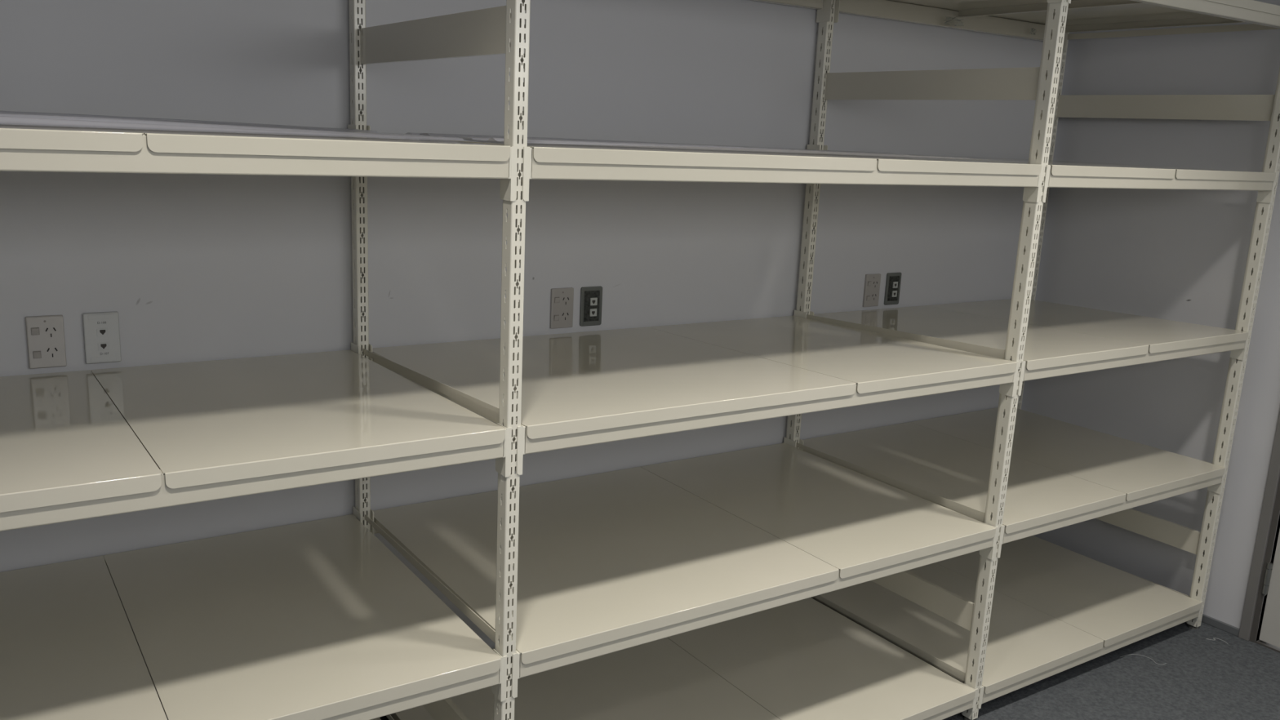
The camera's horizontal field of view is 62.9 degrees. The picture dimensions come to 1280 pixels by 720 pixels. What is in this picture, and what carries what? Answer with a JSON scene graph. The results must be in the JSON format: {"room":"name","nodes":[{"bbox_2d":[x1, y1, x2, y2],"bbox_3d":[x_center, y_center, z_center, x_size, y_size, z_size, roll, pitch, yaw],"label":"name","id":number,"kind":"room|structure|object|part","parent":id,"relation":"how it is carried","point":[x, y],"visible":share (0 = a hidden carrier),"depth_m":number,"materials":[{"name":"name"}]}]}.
{"room":"storage room","nodes":[
{"label":"storage room","id":0,"kind":"room"},
{"bbox_2d":[0,0,1043,648],"bbox_3d":[-0.658,-0.264,2.788,5.640,2.562,0.100,-6,15,-33],"label":"wall","id":1,"kind":"structure","parent":0,"point":[193,267],"depth_m":2.82,"materials":[{"name":"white paint"}]},
{"bbox_2d":[25,314,66,368],"bbox_3d":[-1.318,-0.040,2.322,0.073,0.117,0.011,-6,15,-33],"label":"power outlet","id":2,"kind":"object","parent":1,"relation":"attached to","point":[46,343],"visible":1,"depth_m":2.32,"materials":[{"name":"grey plastic"}]},
{"bbox_2d":[31,328,39,334],"bbox_3d":[-1.331,-0.063,2.302,0.014,0.015,0.003,-6,15,-33],"label":"rocker switch","id":3,"kind":"object","parent":2,"relation":"attached to","point":[33,331],"depth_m":2.30,"materials":[{"name":"grey plastic"}]},
{"bbox_2d":[33,351,40,358],"bbox_3d":[-1.334,-0.011,2.313,0.014,0.015,0.003,-6,15,-33],"label":"rocker switch","id":4,"kind":"object","parent":2,"relation":"attached to","point":[37,354],"depth_m":2.31,"materials":[{"name":"grey plastic"}]},
{"bbox_2d":[82,311,121,364],"bbox_3d":[-1.226,-0.051,2.383,0.073,0.117,0.010,-6,15,-33],"label":"outlet","id":5,"kind":"object","parent":1,"relation":"attached to","point":[101,334],"visible":1,"depth_m":2.38,"materials":[{"name":"grey plastic"}]},
{"bbox_2d":[549,287,573,328],"bbox_3d":[-0.227,-0.151,3.043,0.073,0.117,0.011,-6,15,-33],"label":"power outlet","id":6,"kind":"object","parent":1,"relation":"attached to","point":[562,300],"visible":1,"depth_m":3.04,"materials":[{"name":"grey plastic"}]},
{"bbox_2d":[554,315,559,320],"bbox_3d":[-0.242,-0.122,3.035,0.014,0.015,0.003,-6,15,-33],"label":"rocker switch","id":7,"kind":"object","parent":6,"relation":"attached to","point":[556,317],"depth_m":3.04,"materials":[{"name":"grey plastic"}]},
{"bbox_2d":[555,297,559,302],"bbox_3d":[-0.239,-0.173,3.024,0.014,0.015,0.003,-6,15,-33],"label":"rocker switch","id":8,"kind":"object","parent":6,"relation":"attached to","point":[557,299],"depth_m":3.02,"materials":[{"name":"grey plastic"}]},
{"bbox_2d":[579,286,602,326],"bbox_3d":[-0.143,-0.159,3.098,0.073,0.117,0.012,-6,15,-33],"label":"outlet","id":9,"kind":"object","parent":1,"relation":"attached to","point":[591,297],"visible":1,"depth_m":3.09,"materials":[{"name":"grey plastic"}]},
{"bbox_2d":[862,273,880,306],"bbox_3d":[0.832,-0.249,3.745,0.073,0.117,0.011,-6,15,-33],"label":"power outlet","id":10,"kind":"object","parent":1,"relation":"attached to","point":[872,282],"visible":1,"depth_m":3.74,"materials":[{"name":"grey plastic"}]},
{"bbox_2d":[884,272,901,305],"bbox_3d":[0.922,-0.259,3.804,0.073,0.117,0.012,-6,15,-33],"label":"outlet","id":11,"kind":"object","parent":1,"relation":"attached to","point":[893,280],"visible":1,"depth_m":3.80,"materials":[{"name":"grey plastic"}]},
{"bbox_2d":[379,597,1279,719],"bbox_3d":[0.376,1.435,1.477,5.640,0.100,4.050,-6,15,-33],"label":"floor","id":12,"kind":"structure","parent":0,"point":[1200,677],"depth_m":3.33,"materials":[{"name":"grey carpet"}]},
{"bbox_2d":[348,0,530,719],"bbox_3d":[-0.485,0.019,2.351,0.033,2.212,0.889,-6,15,-33],"label":"frame","id":13,"kind":"object","parent":12,"relation":"on","point":[504,29],"visible":0.66,"depth_m":2.07,"materials":[{"name":"white paint"}]},
{"bbox_2d":[90,342,359,373],"bbox_3d":[-1.356,0.078,2.284,1.517,0.118,0.062,-6,15,-33],"label":"shelf rail","id":14,"kind":"object","parent":13,"relation":"attached to","point":[354,348],"visible":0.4,"depth_m":2.68,"materials":[{"name":"beige metal"}]},
{"bbox_2d":[0,369,162,512],"bbox_3d":[-1.370,0.150,1.770,0.887,0.028,0.892,-6,13,-33],"label":"metal shelf","id":15,"kind":"object","parent":14,"relation":"on","point":[64,440],"visible":1,"depth_m":1.78,"materials":[{"name":"beige metal"}]},
{"bbox_2d":[90,350,505,488],"bbox_3d":[-0.751,0.090,2.180,0.599,0.028,0.892,-6,13,-33],"label":"metal shelf","id":16,"kind":"object","parent":14,"relation":"on","point":[205,422],"visible":0.98,"depth_m":2.02,"materials":[{"name":"beige metal"}]},
{"bbox_2d":[0,133,517,200],"bbox_3d":[-0.865,-0.279,1.489,1.517,0.098,0.044,-6,15,-33],"label":"shelf rail","id":17,"kind":"object","parent":13,"relation":"attached to","point":[144,160],"visible":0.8,"depth_m":1.63,"materials":[{"name":"beige metal"}]},
{"bbox_3d":[-0.859,-0.296,1.478,1.486,0.057,0.026,-6,15,-33],"label":"rail","id":18,"kind":"part","parent":17,"relation":"part of","materials":[{"name":"beige metal"}]},
{"bbox_2d":[120,128,511,161],"bbox_3d":[-0.727,-0.435,2.066,0.599,0.028,0.892,-6,15,-33],"label":"metal shelf","id":19,"kind":"object","parent":17,"relation":"on","point":[157,140],"visible":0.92,"depth_m":1.70,"materials":[{"name":"beige metal"}]},
{"bbox_2d":[347,124,356,128],"bbox_3d":[-1.331,-0.459,2.167,1.517,0.118,0.062,-6,15,-33],"label":"shelf rail","id":20,"kind":"object","parent":13,"relation":"attached to","point":[349,126],"visible":0.12,"depth_m":2.56,"materials":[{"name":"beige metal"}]},
{"bbox_3d":[-0.719,-0.072,2.691,0.030,2.200,0.044,-6,15,-33],"label":"post","id":21,"kind":"part","parent":13,"relation":"part of","materials":[{"name":"beige metal"}]},
{"bbox_2d":[321,648,506,719],"bbox_3d":[-0.910,0.697,1.703,1.517,0.098,0.044,-6,15,-33],"label":"shelf rail","id":22,"kind":"object","parent":13,"relation":"attached to","point":[497,680],"visible":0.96,"depth_m":2.02,"materials":[{"name":"beige metal"}]},
{"bbox_2d":[103,514,501,719],"bbox_3d":[-0.772,0.541,2.279,0.599,0.028,0.892,-6,15,-33],"label":"metal shelf","id":23,"kind":"object","parent":22,"relation":"on","point":[316,620],"visible":0.95,"depth_m":2.17,"materials":[{"name":"beige metal"}]},
{"bbox_3d":[-0.905,0.680,1.692,1.486,0.057,0.026,-6,15,-33],"label":"rail","id":24,"kind":"part","parent":22,"relation":"part of","materials":[{"name":"beige metal"}]},
{"bbox_3d":[-0.448,-0.676,2.203,0.012,0.083,0.831,-6,15,-33],"label":"brace panel","id":25,"kind":"part","parent":13,"relation":"part of","materials":[{"name":"beige metal"}]},
{"bbox_3d":[-0.517,0.796,2.525,0.012,0.082,0.831,-6,15,-33],"label":"brace panel","id":26,"kind":"part","parent":13,"relation":"part of","materials":[{"name":"beige metal"}]},
{"bbox_3d":[-0.251,0.099,2.009,0.030,2.200,0.044,-6,15,-33],"label":"post","id":27,"kind":"part","parent":13,"relation":"part of","materials":[{"name":"beige metal"}]},
{"bbox_2d":[370,437,795,534],"bbox_3d":[-0.105,0.393,3.222,1.517,0.118,0.062,-6,15,-33],"label":"shelf rail","id":28,"kind":"object","parent":13,"relation":"attached to","point":[787,441],"visible":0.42,"depth_m":3.60,"materials":[{"name":"beige metal"}]},
{"bbox_2d":[390,637,780,719],"bbox_3d":[-0.144,0.965,2.817,0.883,0.028,0.892,-6,15,-33],"label":"metal shelf","id":29,"kind":"object","parent":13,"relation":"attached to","point":[659,679],"visible":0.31,"depth_m":2.92,"materials":[{"name":"beige metal"}]},
{"bbox_2d":[368,309,806,369],"bbox_3d":[-0.084,-0.047,3.126,1.517,0.118,0.062,-6,15,-33],"label":"shelf rail","id":30,"kind":"object","parent":13,"relation":"attached to","point":[799,313],"visible":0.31,"depth_m":3.51,"materials":[{"name":"beige metal"}]},
{"bbox_2d":[372,327,856,439],"bbox_3d":[-0.099,0.026,2.611,0.883,0.028,0.892,-6,13,-33],"label":"metal shelf","id":31,"kind":"object","parent":30,"relation":"on","point":[575,382],"visible":0.94,"depth_m":2.48,"materials":[{"name":"beige metal"}]},
{"bbox_2d":[648,315,1017,393],"bbox_3d":[0.520,-0.034,3.021,0.603,0.028,0.892,-6,13,-33],"label":"metal shelf","id":32,"kind":"object","parent":30,"relation":"on","point":[873,361],"visible":0.91,"depth_m":2.90,"materials":[{"name":"beige metal"}]},
{"bbox_2d":[366,125,820,150],"bbox_3d":[-0.059,-0.583,3.009,1.517,0.118,0.062,-6,15,-33],"label":"shelf rail","id":33,"kind":"object","parent":13,"relation":"attached to","point":[368,127],"visible":0.09,"depth_m":3.40,"materials":[{"name":"beige metal"}]},
{"bbox_2d":[448,138,876,170],"bbox_3d":[-0.075,-0.498,2.497,0.883,0.028,0.892,-6,15,-33],"label":"metal shelf","id":34,"kind":"object","parent":33,"relation":"on","point":[543,153],"visible":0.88,"depth_m":2.12,"materials":[{"name":"beige metal"}]},
{"bbox_2d":[378,132,1000,160],"bbox_3d":[0.147,-0.551,2.689,1.445,0.007,0.765,-6,15,-33],"label":"protective film","id":35,"kind":"object","parent":34,"relation":"on","point":[477,137],"visible":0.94,"depth_m":2.40,"materials":[{"name":"white plastic"}]},
{"bbox_2d":[788,152,1041,175],"bbox_3d":[0.544,-0.559,2.907,0.603,0.028,0.892,-6,15,-33],"label":"metal shelf","id":36,"kind":"object","parent":33,"relation":"on","point":[885,163],"visible":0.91,"depth_m":2.55,"materials":[{"name":"beige metal"}]},
{"bbox_2d":[373,466,838,664],"bbox_3d":[-0.121,0.477,2.711,0.883,0.028,0.892,-6,15,-33],"label":"metal shelf","id":37,"kind":"object","parent":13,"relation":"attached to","point":[602,557],"visible":0.94,"depth_m":2.60,"materials":[{"name":"beige metal"}]},
{"bbox_2d":[510,523,998,697],"bbox_3d":[0.361,0.573,2.545,1.517,0.098,0.044,-6,15,-33],"label":"shelf rail","id":38,"kind":"object","parent":13,"relation":"attached to","point":[987,548],"visible":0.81,"depth_m":2.42,"materials":[{"name":"beige metal"}]},
{"bbox_2d":[640,442,995,578],"bbox_3d":[0.498,0.417,3.120,0.603,0.028,0.892,-6,15,-33],"label":"metal shelf","id":39,"kind":"object","parent":38,"relation":"on","point":[855,522],"visible":0.94,"depth_m":3.03,"materials":[{"name":"beige metal"}]},
{"bbox_2d":[515,359,1019,475],"bbox_3d":[0.383,0.109,2.443,1.517,0.098,0.044,-6,15,-33],"label":"shelf rail","id":40,"kind":"object","parent":13,"relation":"attached to","point":[1007,382],"visible":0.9,"depth_m":2.31,"materials":[{"name":"beige metal"}]},
{"bbox_3d":[0.389,0.092,2.432,1.486,0.057,0.026,-6,15,-33],"label":"rail","id":41,"kind":"part","parent":40,"relation":"part of","materials":[{"name":"beige metal"}]},
{"bbox_2d":[521,146,1044,202],"bbox_3d":[0.407,-0.403,2.331,1.517,0.098,0.044,-6,15,-33],"label":"shelf rail","id":42,"kind":"object","parent":13,"relation":"attached to","point":[532,169],"visible":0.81,"depth_m":2.20,"materials":[{"name":"beige metal"}]},
{"bbox_2d":[751,0,831,22],"bbox_3d":[-0.036,-1.071,2.902,1.517,0.118,0.062,-6,15,-33],"label":"shelf rail","id":43,"kind":"object","parent":13,"relation":"attached to","point":[824,7],"visible":1,"depth_m":3.30,"materials":[{"name":"beige metal"}]},
{"bbox_3d":[-0.046,-1.084,2.914,1.486,0.057,0.026,-6,15,-33],"label":"rail","id":44,"kind":"part","parent":43,"relation":"part of","materials":[{"name":"beige metal"}]},
{"bbox_2d":[923,683,977,719],"bbox_3d":[0.339,1.047,2.648,1.517,0.070,0.044,-6,15,-33],"label":"shelf rail","id":45,"kind":"object","parent":13,"relation":"attached to","point":[971,705],"visible":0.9,"depth_m":3.00,"materials":[{"name":"beige metal"}]},
{"bbox_2d":[667,597,975,719],"bbox_3d":[0.475,0.905,3.227,0.603,0.028,0.892,-6,15,-33],"label":"metal shelf","id":46,"kind":"object","parent":45,"relation":"on","point":[802,660],"visible":0.89,"depth_m":3.12,"materials":[{"name":"beige metal"}]},
{"bbox_3d":[0.344,1.044,2.640,1.486,0.057,0.026,-6,15,-33],"label":"rail","id":47,"kind":"part","parent":45,"relation":"part of","materials":[{"name":"beige metal"}]},
{"bbox_2d":[1047,0,1065,3],"bbox_3d":[0.430,-0.891,2.225,1.517,0.098,0.044,-6,15,-33],"label":"shelf rail","id":48,"kind":"object","parent":13,"relation":"attached to","point":[1048,1],"visible":1,"depth_m":2.64,"materials":[{"name":"beige metal"}]},
{"bbox_2d":[786,0,1068,719],"bbox_3d":[0.786,-0.105,3.193,0.033,2.212,0.889,-6,15,-33],"label":"frame","id":49,"kind":"object","parent":12,"relation":"on","point":[1039,84],"visible":0.69,"depth_m":3.01,"materials":[{"name":"white paint"}]},
{"bbox_3d":[0.552,-0.197,3.533,0.030,2.200,0.044,-6,15,-33],"label":"post","id":50,"kind":"part","parent":49,"relation":"part of","materials":[{"name":"beige metal"}]},
{"bbox_2d":[799,404,1020,449],"bbox_3d":[1.039,0.281,3.979,1.210,0.118,0.062,-6,15,-33],"label":"shelf rail","id":51,"kind":"object","parent":49,"relation":"attached to","point":[801,442],"visible":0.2,"depth_m":3.63,"materials":[{"name":"beige metal"}]},
{"bbox_2d":[809,294,1034,315],"bbox_3d":[1.060,-0.158,3.883,1.210,0.118,0.062,-6,15,-33],"label":"shelf rail","id":52,"kind":"object","parent":49,"relation":"attached to","point":[1032,295],"visible":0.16,"depth_m":3.53,"materials":[{"name":"beige metal"}]},
{"bbox_2d":[813,306,1149,370],"bbox_3d":[1.051,-0.086,3.373,0.592,0.028,0.892,-6,13,-33],"label":"metal shelf","id":53,"kind":"object","parent":52,"relation":"on","point":[1045,347],"visible":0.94,"depth_m":3.28,"materials":[{"name":"beige metal"}]},
{"bbox_2d":[923,298,1248,353],"bbox_3d":[1.543,-0.134,3.699,0.589,0.028,0.892,-6,13,-33],"label":"metal shelf","id":54,"kind":"object","parent":52,"relation":"on","point":[1161,335],"visible":0.9,"depth_m":3.57,"materials":[{"name":"beige metal"}]},
{"bbox_3d":[0.754,0.672,3.367,0.012,0.082,0.831,-6,15,-33],"label":"brace panel","id":55,"kind":"part","parent":49,"relation":"part of","materials":[{"name":"beige metal"}]},
{"bbox_3d":[0.823,-0.800,3.045,0.012,0.083,0.831,-6,15,-33],"label":"brace panel","id":56,"kind":"part","parent":49,"relation":"part of","materials":[{"name":"beige metal"}]},
{"bbox_2d":[823,145,1052,159],"bbox_3d":[1.085,-0.695,3.766,1.210,0.118,0.062,-6,15,-33],"label":"shelf rail","id":57,"kind":"object","parent":49,"relation":"attached to","point":[825,147],"visible":0.09,"depth_m":3.41,"materials":[{"name":"beige metal"}]},
{"bbox_2d":[833,0,1067,53],"bbox_3d":[1.108,-1.183,3.659,1.210,0.118,0.062,-6,15,-33],"label":"shelf rail","id":58,"kind":"object","parent":49,"relation":"attached to","point":[881,9],"visible":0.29,"depth_m":3.60,"materials":[{"name":"beige metal"}]},
{"bbox_3d":[1.098,-1.196,3.672,1.179,0.057,0.026,-6,15,-33],"label":"rail","id":59,"kind":"part","parent":58,"relation":"part of","materials":[{"name":"beige metal"}]},
{"bbox_2d":[944,16,964,26],"bbox_3d":[1.080,-1.165,3.600,0.094,0.027,0.015,-6,15,-33],"label":"scrap","id":60,"kind":"object","parent":58,"relation":"attached to","point":[954,21],"visible":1,"depth_m":3.60,"materials":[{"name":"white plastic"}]},
{"bbox_2d":[1029,27,1036,35],"bbox_3d":[1.449,-1.210,3.854,0.031,0.022,0.012,-6,15,-33],"label":"scrap","id":61,"kind":"object","parent":58,"relation":"attached to","point":[1033,31],"visible":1,"depth_m":3.85,"materials":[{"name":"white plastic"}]},
{"bbox_2d":[811,562,1103,693],"bbox_3d":[1.006,0.853,3.579,0.592,0.028,0.892,-6,15,-33],"label":"metal shelf","id":62,"kind":"object","parent":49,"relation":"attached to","point":[1024,642],"visible":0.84,"depth_m":3.41,"materials":[{"name":"beige metal"}]},
{"bbox_2d":[802,422,1126,533],"bbox_3d":[1.029,0.365,3.472,0.592,0.028,0.892,-6,15,-33],"label":"metal shelf","id":63,"kind":"object","parent":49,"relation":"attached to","point":[953,468],"visible":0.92,"depth_m":3.40,"materials":[{"name":"beige metal"}]},
{"bbox_3d":[1.021,-0.025,2.850,0.030,2.200,0.044,-6,15,-33],"label":"post","id":64,"kind":"part","parent":49,"relation":"part of","materials":[{"name":"beige metal"}]},
{"bbox_2d":[888,0,1142,17],"bbox_3d":[1.098,-1.099,3.152,0.592,0.028,0.892,-6,15,-33],"label":"metal shelf","id":65,"kind":"object","parent":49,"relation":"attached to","point":[966,8],"visible":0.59,"depth_m":3.44,"materials":[{"name":"beige metal"}]},
{"bbox_2d":[911,154,1175,178],"bbox_3d":[1.075,-0.611,3.259,0.592,0.028,0.892,-6,15,-33],"label":"metal shelf","id":66,"kind":"object","parent":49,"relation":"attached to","point":[1058,168],"visible":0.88,"depth_m":2.92,"materials":[{"name":"beige metal"}]},
{"bbox_2d":[977,597,1203,708],"bbox_3d":[1.483,0.936,3.406,1.210,0.070,0.044,-6,15,-33],"label":"shelf rail","id":67,"kind":"object","parent":49,"relation":"attached to","point":[984,697],"visible":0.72,"depth_m":3.33,"materials":[{"name":"beige metal"}]},
{"bbox_2d":[935,535,1201,647],"bbox_3d":[1.498,0.805,3.904,0.589,0.028,0.892,-6,15,-33],"label":"metal shelf","id":68,"kind":"object","parent":67,"relation":"on","point":[1110,604],"visible":0.87,"depth_m":3.76,"materials":[{"name":"beige metal"}]},
{"bbox_2d":[1017,329,1249,395],"bbox_3d":[1.527,-0.003,3.201,1.210,0.098,0.044,-6,15,-33],"label":"shelf rail","id":69,"kind":"object","parent":49,"relation":"attached to","point":[1238,348],"visible":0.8,"depth_m":3.14,"materials":[{"name":"beige metal"}]},
{"bbox_3d":[1.532,-0.019,3.190,1.179,0.057,0.026,-6,15,-33],"label":"rail","id":70,"kind":"part","parent":69,"relation":"part of","materials":[{"name":"beige metal"}]},
{"bbox_2d":[1042,164,1276,203],"bbox_3d":[1.551,-0.515,3.089,1.210,0.098,0.044,-6,15,-33],"label":"shelf rail","id":71,"kind":"object","parent":49,"relation":"attached to","point":[1265,189],"visible":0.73,"depth_m":3.02,"materials":[{"name":"beige metal"}]},
{"bbox_2d":[950,155,1275,181],"bbox_3d":[1.567,-0.659,3.584,0.589,0.028,0.892,-6,15,-33],"label":"metal shelf","id":72,"kind":"object","parent":71,"relation":"on","point":[1181,172],"visible":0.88,"depth_m":3.27,"materials":[{"name":"beige metal"}]},
{"bbox_3d":[1.556,-0.532,3.078,1.179,0.057,0.026,-6,15,-33],"label":"rail","id":73,"kind":"part","parent":71,"relation":"part of","materials":[{"name":"beige metal"}]},
{"bbox_2d":[1067,0,1279,28],"bbox_3d":[1.574,-1.003,2.982,1.210,0.098,0.044,-6,15,-33],"label":"shelf rail","id":74,"kind":"object","parent":49,"relation":"attached to","point":[1201,6],"visible":0.69,"depth_m":3.03,"materials":[{"name":"beige metal"}]},
{"bbox_2d":[956,0,1279,32],"bbox_3d":[1.590,-1.147,3.478,0.589,0.028,0.892,-6,15,-33],"label":"metal shelf","id":75,"kind":"object","parent":74,"relation":"on","point":[1140,15],"visible":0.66,"depth_m":3.58,"materials":[{"name":"beige metal"}]},
{"bbox_2d":[1017,23,1279,629],"bbox_3d":[1.802,-0.204,3.866,0.033,2.212,0.889,-6,15,-33],"label":"frame","id":76,"kind":"object","parent":12,"relation":"on","point":[1186,107],"visible":0.6,"depth_m":3.64,"materials":[{"name":"white paint"}]},
{"bbox_3d":[1.569,-0.296,4.205,0.030,2.200,0.044,-6,15,-33],"label":"post","id":77,"kind":"part","parent":76,"relation":"part of","materials":[{"name":"beige metal"}]},
{"bbox_2d":[996,465,1226,558],"bbox_3d":[1.505,0.461,3.302,1.210,0.098,0.044,-6,15,-33],"label":"shelf rail","id":78,"kind":"object","parent":76,"relation":"attached to","point":[1215,485],"visible":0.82,"depth_m":3.24,"materials":[{"name":"beige metal"}]},
{"bbox_2d":[910,407,1225,501],"bbox_3d":[1.521,0.317,3.798,0.589,0.028,0.892,-6,15,-33],"label":"metal shelf","id":79,"kind":"object","parent":78,"relation":"on","point":[1138,470],"visible":0.93,"depth_m":3.69,"materials":[{"name":"beige metal"}]},
{"bbox_3d":[1.511,0.444,3.291,1.179,0.057,0.026,-6,15,-33],"label":"rail","id":80,"kind":"part","parent":78,"relation":"part of","materials":[{"name":"beige metal"}]},
{"bbox_3d":[1.770,0.573,4.040,0.012,0.082,0.831,-6,15,-33],"label":"brace panel","id":81,"kind":"part","parent":76,"relation":"part of","materials":[{"name":"beige metal"}]},
{"bbox_3d":[1.840,-0.899,3.718,0.012,0.083,0.831,-6,15,-33],"label":"brace panel","id":82,"kind":"part","parent":76,"relation":"part of","materials":[{"name":"beige metal"}]},
{"bbox_3d":[2.037,-0.125,3.523,0.030,2.200,0.044,-6,15,-33],"label":"post","id":83,"kind":"part","parent":76,"relation":"part of","materials":[{"name":"white paint"}]},
{"bbox_3d":[-1.757,0.143,1.509,0.033,2.212,0.889,-6,15,-33],"label":"frame","id":84,"kind":"object","parent":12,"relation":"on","visible":0},
{"bbox_2d":[0,124,143,151],"bbox_3d":[-1.346,-0.374,1.656,0.887,0.028,0.892,-6,15,-33],"label":"metal shelf","id":85,"kind":"object","parent":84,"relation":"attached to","point":[11,136],"visible":0.98,"depth_m":1.49,"materials":[{"name":"beige metal"}]},
{"bbox_2d":[0,111,476,142],"bbox_3d":[-1.114,-0.432,1.853,1.460,0.016,0.765,-6,15,-33],"label":"panel","id":86,"kind":"object","parent":85,"relation":"on","point":[6,117],"visible":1,"depth_m":1.80,"materials":[{"name":"white metal"}]},
{"bbox_2d":[0,555,167,719],"bbox_3d":[-1.391,0.602,1.869,0.887,0.028,0.892,-6,15,-33],"label":"metal shelf","id":87,"kind":"object","parent":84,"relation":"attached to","point":[69,650],"visible":1,"depth_m":2.03,"materials":[{"name":"beige metal"}]},
{"bbox_2d":[102,506,361,561],"bbox_3d":[-1.377,0.517,2.380,1.517,0.118,0.062,-6,15,-33],"label":"shelf rail","id":88,"kind":"object","parent":84,"relation":"attached to","point":[356,513],"visible":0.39,"depth_m":2.77,"materials":[{"name":"beige metal"}]},
{"bbox_2d":[0,422,511,531],"bbox_3d":[-0.889,0.233,1.601,1.517,0.098,0.044,-6,15,-33],"label":"shelf rail","id":89,"kind":"object","parent":84,"relation":"attached to","point":[165,496],"visible":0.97,"depth_m":1.73,"materials":[{"name":"beige metal"}]},
{"bbox_2d":[1021,0,1279,640],"bbox_3d":[2.739,-0.089,2.717,0.100,2.562,3.850,-6,15,-33],"label":"wall","id":90,"kind":"structure","parent":0,"point":[1173,255],"depth_m":3.81,"materials":[{"name":"paint"}]},
{"bbox_2d":[1201,613,1239,636],"bbox_3d":[1.845,0.865,4.106,0.012,0.027,1.004,-6,15,-33],"label":"baseboard","id":91,"kind":"structure","parent":90,"relation":"attached to","point":[1207,620],"depth_m":3.75,"materials":[{"name":"grey"}]},
{"bbox_2d":[1238,410,1279,642],"bbox_3d":[2.482,0.055,3.113,0.116,2.090,0.976,-6,15,-33],"label":"trim","id":92,"kind":"structure","parent":90,"relation":"attached to","point":[1269,519],"depth_m":3.60,"materials":[{"name":"grey paint"}]},
{"bbox_2d":[1255,640,1279,653],"bbox_3d":[2.438,1.071,3.339,0.104,0.006,0.866,-6,15,-33],"label":"trim","id":93,"kind":"structure","parent":90,"relation":"attached to","point":[1271,646],"depth_m":3.63,"materials":[{"name":"grey"}]},
{"bbox_2d":[1258,528,1279,648],"bbox_3d":[2.433,0.078,3.098,0.101,2.018,0.879,-6,15,-33],"label":"door","id":94,"kind":"structure","parent":90,"relation":"in","point":[1270,627],"depth_m":3.60,"materials":[{"name":"grey"}]}
]}

